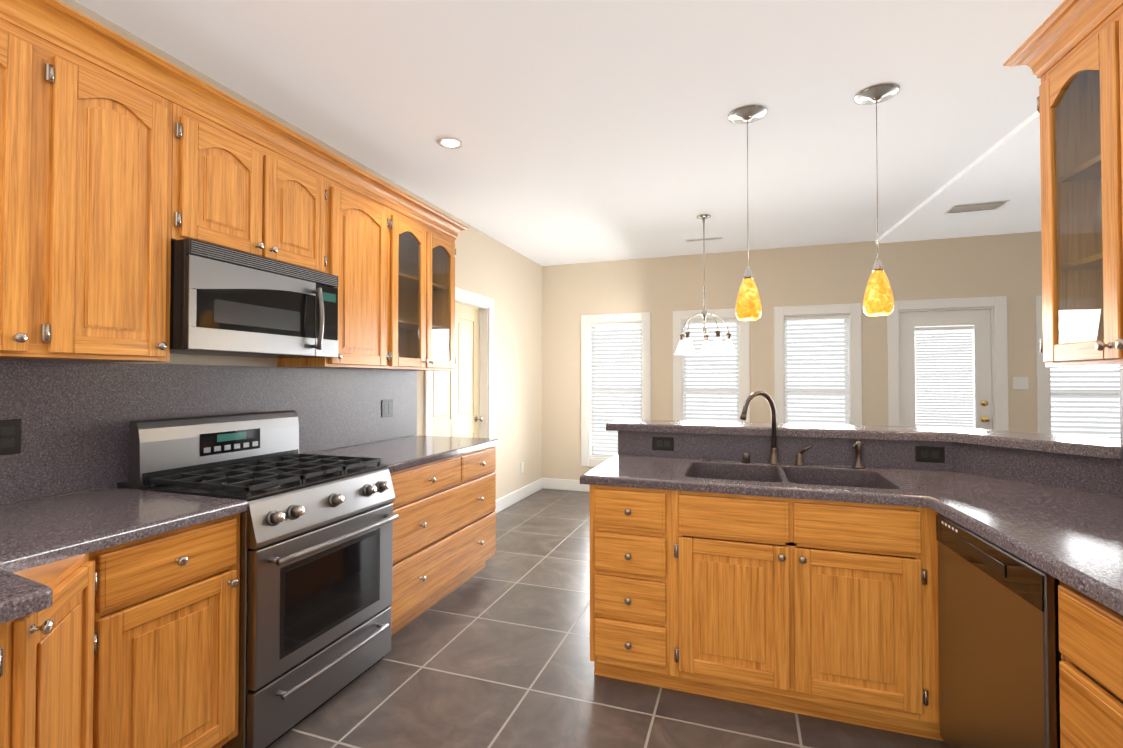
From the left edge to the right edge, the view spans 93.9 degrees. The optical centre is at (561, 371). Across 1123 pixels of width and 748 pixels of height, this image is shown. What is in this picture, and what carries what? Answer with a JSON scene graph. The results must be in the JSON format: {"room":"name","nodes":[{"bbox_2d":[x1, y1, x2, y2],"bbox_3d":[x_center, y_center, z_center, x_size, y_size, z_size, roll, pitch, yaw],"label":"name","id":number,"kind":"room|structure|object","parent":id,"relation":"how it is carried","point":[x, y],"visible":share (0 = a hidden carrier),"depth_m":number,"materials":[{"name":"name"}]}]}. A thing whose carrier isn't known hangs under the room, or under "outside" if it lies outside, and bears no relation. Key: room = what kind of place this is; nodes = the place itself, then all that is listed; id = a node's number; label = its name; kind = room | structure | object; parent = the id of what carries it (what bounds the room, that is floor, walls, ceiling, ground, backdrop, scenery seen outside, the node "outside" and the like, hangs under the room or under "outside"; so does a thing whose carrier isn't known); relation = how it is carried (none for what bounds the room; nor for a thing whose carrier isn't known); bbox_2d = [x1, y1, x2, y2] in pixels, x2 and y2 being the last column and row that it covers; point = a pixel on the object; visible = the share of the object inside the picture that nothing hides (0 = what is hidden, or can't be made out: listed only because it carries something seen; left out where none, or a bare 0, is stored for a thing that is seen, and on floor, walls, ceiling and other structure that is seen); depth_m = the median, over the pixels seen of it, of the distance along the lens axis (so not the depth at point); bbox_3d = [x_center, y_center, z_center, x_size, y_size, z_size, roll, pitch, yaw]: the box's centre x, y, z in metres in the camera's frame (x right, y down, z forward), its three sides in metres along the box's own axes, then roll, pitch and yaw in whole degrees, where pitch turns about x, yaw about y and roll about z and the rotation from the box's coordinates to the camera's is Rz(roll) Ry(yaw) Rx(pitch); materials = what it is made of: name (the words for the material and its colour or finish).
{"room":"kitchen","nodes":[
{"label":"kitchen","id":0,"kind":"room"},
{"bbox_2d":[0,0,543,505],"bbox_3d":[-1.624,0.002,2.648,0.120,2.740,8.120,0,-1,19],"label":"wall","id":1,"kind":"structure","parent":0,"point":[540,310],"depth_m":5.43,"materials":[{"name":"beige paint"}]},
{"bbox_2d":[0,0,71,360],"bbox_3d":[-1.791,-0.584,1.469,0.338,1.076,0.447,0,-1,19],"label":"upper cabinet","id":2,"kind":"object","parent":1,"relation":"attached to","point":[36,35],"depth_m":1.58,"materials":[{"name":"brown wood"}]},
{"bbox_2d":[64,12,195,361],"bbox_3d":[-1.667,-0.578,1.829,0.338,1.076,0.472,0,-1,19],"label":"upper cabinet","id":3,"kind":"object","parent":1,"relation":"attached to","point":[124,162],"depth_m":1.80,"materials":[{"name":"brown wood"}]},
{"bbox_2d":[0,360,416,504],"bbox_3d":[-1.764,0.205,2.031,0.015,0.482,4.070,0,-1,19],"label":"backsplash","id":4,"kind":"structure","parent":1,"relation":"attached to","point":[76,418],"depth_m":2.12,"materials":[{"name":"grey stone"}]},
{"bbox_2d":[0,419,20,454],"bbox_3d":[-1.850,0.218,1.749,0.007,0.116,0.072,0,-1,19],"label":"outlet","id":5,"kind":"object","parent":4,"relation":"attached to","point":[10,436],"visible":1,"depth_m":1.75,"materials":[{"name":"black plastic"}]},
{"bbox_2d":[382,400,392,416],"bbox_3d":[-1.202,0.253,3.619,0.007,0.116,0.118,0,-1,19],"label":"outlet","id":6,"kind":"object","parent":4,"relation":"attached to","point":[387,408],"visible":1,"depth_m":3.62,"materials":[{"name":"black"}]},
{"bbox_2d":[192,80,343,367],"bbox_3d":[-1.477,-0.570,2.376,0.338,1.076,0.938,0,-1,19],"label":"upper cabinet","id":7,"kind":"object","parent":1,"relation":"attached to","point":[260,188],"depth_m":2.34,"materials":[{"name":"brown wood"}]},
{"bbox_2d":[170,238,337,357],"bbox_3d":[-1.413,-0.283,2.350,0.472,0.411,0.758,0,-1,19],"label":"microwave","id":8,"kind":"object","parent":7,"relation":"attached to","point":[224,301],"visible":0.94,"depth_m":2.17,"materials":[{"name":"silver metal"}]},
{"bbox_2d":[333,160,399,369],"bbox_3d":[-1.271,-0.560,2.971,0.338,1.076,0.574,0,-1,19],"label":"upper cabinet","id":9,"kind":"object","parent":1,"relation":"attached to","point":[371,206],"depth_m":2.98,"materials":[{"name":"brown wood"}]},
{"bbox_2d":[396,192,459,370],"bbox_3d":[-1.069,-0.551,3.554,0.338,1.076,0.820,0,-1,19],"label":"upper cabinet","id":10,"kind":"object","parent":1,"relation":"attached to","point":[425,257],"depth_m":3.66,"materials":[{"name":"brown wood"}]},
{"bbox_2d":[433,303,482,437],"bbox_3d":[-0.935,0.390,4.641,0.108,2.028,0.953,0,-1,19],"label":"hall door","id":11,"kind":"structure","parent":1,"relation":"in","point":[457,402],"depth_m":4.80,"materials":[{"name":"beige wood"}]},
{"bbox_2d":[424,287,493,437],"bbox_3d":[-0.932,0.339,4.641,0.158,2.130,1.170,0,-1,19],"label":"trim","id":12,"kind":"structure","parent":1,"relation":"attached to","point":[484,304],"depth_m":5.08,"materials":[{"name":"white wood"}]},
{"bbox_2d":[495,478,543,512],"bbox_3d":[-0.457,1.357,5.781,0.020,0.130,1.315,0,-1,19],"label":"baseboard","id":13,"kind":"structure","parent":1,"relation":"attached to","point":[508,500],"depth_m":5.73,"materials":[{"name":"white wood"}]},
{"bbox_2d":[521,462,523,472],"bbox_3d":[-0.438,1.073,5.861,0.007,0.116,0.072,0,-1,19],"label":"outlet","id":14,"kind":"object","parent":1,"relation":"attached to","point":[522,467],"visible":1,"depth_m":5.86,"materials":[{"name":"white plastic"}]},
{"bbox_2d":[74,0,1063,265],"bbox_3d":[0.700,-1.405,1.865,8.040,0.110,8.360,0,-1,19],"label":"ceiling","id":15,"kind":"structure","parent":0,"point":[594,130],"depth_m":2.70,"materials":[{"name":"white paint"}]},
{"bbox_2d":[437,136,463,148],"bbox_3d":[-0.658,-1.357,3.107,0.160,0.006,0.160,0,-1,19],"label":"recessed light","id":16,"kind":"object","parent":15,"relation":"in","point":[448,142],"visible":1,"depth_m":3.10,"materials":[{"name":"white glass"}]},
{"bbox_2d":[685,237,722,241],"bbox_3d":[1.426,-1.321,5.242,0.360,0.012,0.080,0,-1,19],"label":"ceiling vent","id":17,"kind":"object","parent":15,"relation":"in","point":[706,239],"visible":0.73,"depth_m":5.23,"materials":[{"name":"white metal"}]},
{"bbox_2d":[675,214,735,354],"bbox_3d":[1.231,-0.746,4.516,0.518,1.184,0.500,0,-1,19],"label":"chandelier","id":18,"kind":"object","parent":15,"relation":"hanging from","point":[685,347],"visible":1,"depth_m":4.48,"materials":[{"name":"white glass"}]},
{"bbox_2d":[728,105,766,320],"bbox_3d":[0.986,-0.820,2.772,0.200,1.090,0.200,0,-1,19],"label":"pendant light","id":19,"kind":"object","parent":15,"relation":"hanging from","point":[748,306],"visible":1,"depth_m":2.73,"materials":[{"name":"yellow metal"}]},
{"bbox_2d":[853,83,899,315],"bbox_3d":[1.553,-0.823,2.576,0.200,1.090,0.200,0,-1,19],"label":"pendant light","id":20,"kind":"object","parent":15,"relation":"hanging from","point":[878,300],"visible":1,"depth_m":2.54,"materials":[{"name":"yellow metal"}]},
{"bbox_2d":[944,200,1009,213],"bbox_3d":[3.298,-1.307,4.170,0.360,0.012,0.220,0,-1,19],"label":"ceiling vent","id":21,"kind":"object","parent":15,"relation":"in","point":[981,206],"visible":0.98,"depth_m":4.15,"materials":[{"name":"white metal"}]},
{"bbox_2d":[268,489,947,747],"bbox_3d":[0.700,1.389,1.821,8.040,0.060,8.360,0,-1,19],"label":"floor","id":22,"kind":"structure","parent":0,"point":[494,652],"depth_m":2.25,"materials":[{"name":"tile"}]},
{"bbox_2d":[0,594,67,747],"bbox_3d":[-1.732,0.902,0.577,1.018,0.875,1.363,0,-1,19],"label":"base cabinet","id":23,"kind":"object","parent":22,"relation":"on","point":[33,647],"depth_m":1.07,"materials":[{"name":"brown wood"}]},
{"bbox_2d":[14,538,211,747],"bbox_3d":[-1.205,0.912,1.231,0.410,0.875,0.424,0,-1,19],"label":"base cabinet","id":24,"kind":"object","parent":22,"relation":"on","point":[133,644],"depth_m":1.50,"materials":[{"name":"brown wood"}]},
{"bbox_2d":[146,513,239,747],"bbox_3d":[-1.486,0.919,1.680,0.761,0.875,0.508,0,-1,19],"label":"base cabinet","id":25,"kind":"object","parent":22,"relation":"on","point":[223,534],"depth_m":1.75,"materials":[{"name":"brown wood"}]},
{"bbox_2d":[117,410,398,747],"bbox_3d":[-1.237,0.780,2.272,0.790,1.172,0.762,0,-1,19],"label":"range","id":26,"kind":"object","parent":22,"relation":"on","point":[316,569],"visible":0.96,"depth_m":2.09,"materials":[{"name":"silver metal"}]},
{"bbox_2d":[390,446,495,635],"bbox_3d":[-0.980,0.944,3.234,0.700,0.875,1.223,0,-1,19],"label":"base cabinet","id":27,"kind":"object","parent":22,"relation":"on","point":[444,530],"depth_m":3.00,"materials":[{"name":"brown wood"}]},
{"bbox_2d":[0,435,500,623],"bbox_3d":[-1.275,0.464,1.858,1.017,0.038,4.070,0,-1,19],"label":"countertop","id":28,"kind":"structure","parent":27,"relation":"on","point":[34,533],"depth_m":1.61,"materials":[{"name":"grey stone"}]},
{"bbox_2d":[590,485,697,692],"bbox_3d":[0.413,0.933,2.529,0.400,0.876,0.660,0,-1,19],"label":"base cabinet","id":29,"kind":"object","parent":22,"relation":"on","point":[644,560],"depth_m":2.21,"materials":[{"name":"brown wood"}]},
{"bbox_2d":[580,455,927,506],"bbox_3d":[0.799,0.568,2.394,1.290,0.230,0.673,0,-1,19],"label":"countertop","id":30,"kind":"structure","parent":29,"relation":"on","point":[871,485],"depth_m":2.30,"materials":[{"name":"grey stone"}]},
{"bbox_2d":[740,391,863,468],"bbox_3d":[1.137,0.273,2.480,0.553,0.363,0.224,0,-1,19],"label":"faucet","id":31,"kind":"object","parent":30,"relation":"on","point":[857,445],"visible":1,"depth_m":2.55,"materials":[{"name":"brown metal"}]},
{"bbox_2d":[606,419,1120,496],"bbox_3d":[1.317,0.824,2.472,2.304,1.092,0.722,0,-1,19],"label":"raised bar counter","id":32,"kind":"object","parent":22,"relation":"on","point":[1087,464],"depth_m":2.48,"materials":[{"name":"grey stone"}]},
{"bbox_2d":[652,437,673,450],"bbox_3d":[0.549,0.390,2.837,0.116,0.072,0.007,0,-1,19],"label":"outlet","id":33,"kind":"object","parent":32,"relation":"attached to","point":[663,443],"visible":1,"depth_m":2.83,"materials":[{"name":"black plastic"}]},
{"bbox_2d":[915,446,944,462],"bbox_3d":[1.711,0.384,2.434,0.116,0.072,0.007,0,-1,19],"label":"outlet","id":34,"kind":"object","parent":32,"relation":"attached to","point":[928,454],"visible":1,"depth_m":2.43,"materials":[{"name":"black plastic"}]},
{"bbox_2d":[936,514,1060,747],"bbox_3d":[1.529,0.920,1.450,0.634,0.868,0.588,0,-1,15],"label":"dishwasher","id":35,"kind":"object","parent":22,"relation":"on","point":[999,657],"visible":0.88,"depth_m":1.47,"materials":[{"name":"brown metal"}]},
{"bbox_2d":[1058,581,1122,747],"bbox_3d":[1.394,0.906,0.845,0.699,0.876,0.685,0,-1,19],"label":"base cabinet","id":36,"kind":"object","parent":22,"relation":"on","point":[1090,632],"depth_m":1.12,"materials":[{"name":"brown wood"}]},
{"bbox_2d":[896,468,1122,615],"bbox_3d":[1.359,0.445,0.679,0.892,0.038,3.550,0,-1,19],"label":"countertop","id":37,"kind":"structure","parent":36,"relation":"on","point":[1072,538],"depth_m":1.55,"materials":[{"name":"grey stone"}]},
{"bbox_2d":[686,493,921,556],"bbox_3d":[0.720,0.589,2.090,1.218,0.166,0.022,0,-1,19],"label":"false drawer fronts","id":38,"kind":"structure","parent":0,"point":[864,528],"depth_m":2.00,"materials":[{"name":"brown wood"}]},
{"bbox_2d":[588,231,1041,470],"bbox_3d":[3.039,0.045,5.392,5.705,2.740,0.120,0,-1,19],"label":"wall","id":39,"kind":"structure","parent":0,"point":[1009,265],"depth_m":5.41,"materials":[{"name":"beige paint"}]},
{"bbox_2d":[544,478,589,491],"bbox_3d":[1.510,1.357,5.829,3.704,0.130,0.015,0,-1,19],"label":"baseboard","id":40,"kind":"structure","parent":39,"relation":"attached to","point":[549,483],"depth_m":6.33,"materials":[{"name":"white wood"}]},
{"bbox_2d":[581,312,650,466],"bbox_3d":[0.650,0.223,6.210,0.835,1.810,0.144,0,-1,19],"label":"window","id":41,"kind":"structure","parent":39,"relation":"in","point":[590,457],"depth_m":6.22,"materials":[{"name":"white"}]},
{"bbox_2d":[673,309,749,422],"bbox_3d":[1.668,0.218,5.857,0.820,1.810,0.144,0,-1,19],"label":"window","id":42,"kind":"structure","parent":39,"relation":"in","point":[682,389],"depth_m":5.85,"materials":[{"name":"white"}]},
{"bbox_2d":[774,303,861,424],"bbox_3d":[2.677,0.212,5.508,0.825,1.810,0.144,0,-1,19],"label":"window","id":43,"kind":"structure","parent":39,"relation":"in","point":[849,315],"depth_m":5.49,"materials":[{"name":"white"}]},
{"bbox_2d":[887,296,1008,430],"bbox_3d":[3.742,0.351,5.120,0.980,2.120,0.164,0,-1,19],"label":"back door","id":44,"kind":"structure","parent":39,"relation":"in","point":[986,317],"depth_m":5.11,"materials":[{"name":"white wood"}]},
{"bbox_2d":[1013,377,1028,389],"bbox_3d":[4.286,0.107,4.891,0.118,0.116,0.007,0,-1,19],"label":"light switch","id":45,"kind":"object","parent":39,"relation":"attached to","point":[1020,383],"visible":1,"depth_m":4.89,"materials":[{"name":"white plastic"}]},
{"bbox_2d":[1035,296,1122,438],"bbox_3d":[4.881,0.200,4.745,0.980,1.810,0.144,0,-1,19],"label":"window","id":46,"kind":"structure","parent":39,"relation":"in","point":[1046,393],"depth_m":4.81,"materials":[{"name":"white"}]},
{"bbox_2d":[1003,0,1122,366],"bbox_3d":[1.677,-0.572,1.413,0.392,1.100,0.888,0,-1,15],"label":"upper cabinet","id":47,"kind":"object","parent":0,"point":[1069,53],"visible":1,"depth_m":1.69,"materials":[{"name":"brown wood"}]},
{"bbox_2d":[1119,368,1122,496],"bbox_3d":[1.603,0.193,0.386,0.015,0.456,3.059,0,-1,15],"label":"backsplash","id":48,"kind":"structure","parent":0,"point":[1121,400],"depth_m":1.86,"materials":[{"name":"grey stone"}]},
{"label":"outside","id":49,"kind":"structure","parent":0,"visible":0},
{"bbox_2d":[595,320,1119,453],"bbox_3d":[2.305,0.078,6.170,8.000,3.700,0.010,0,-1,19],"label":"window blinds","id":50,"kind":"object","parent":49,"point":[963,331],"depth_m":5.95,"materials":[{"name":"white plastic"}]}
]}

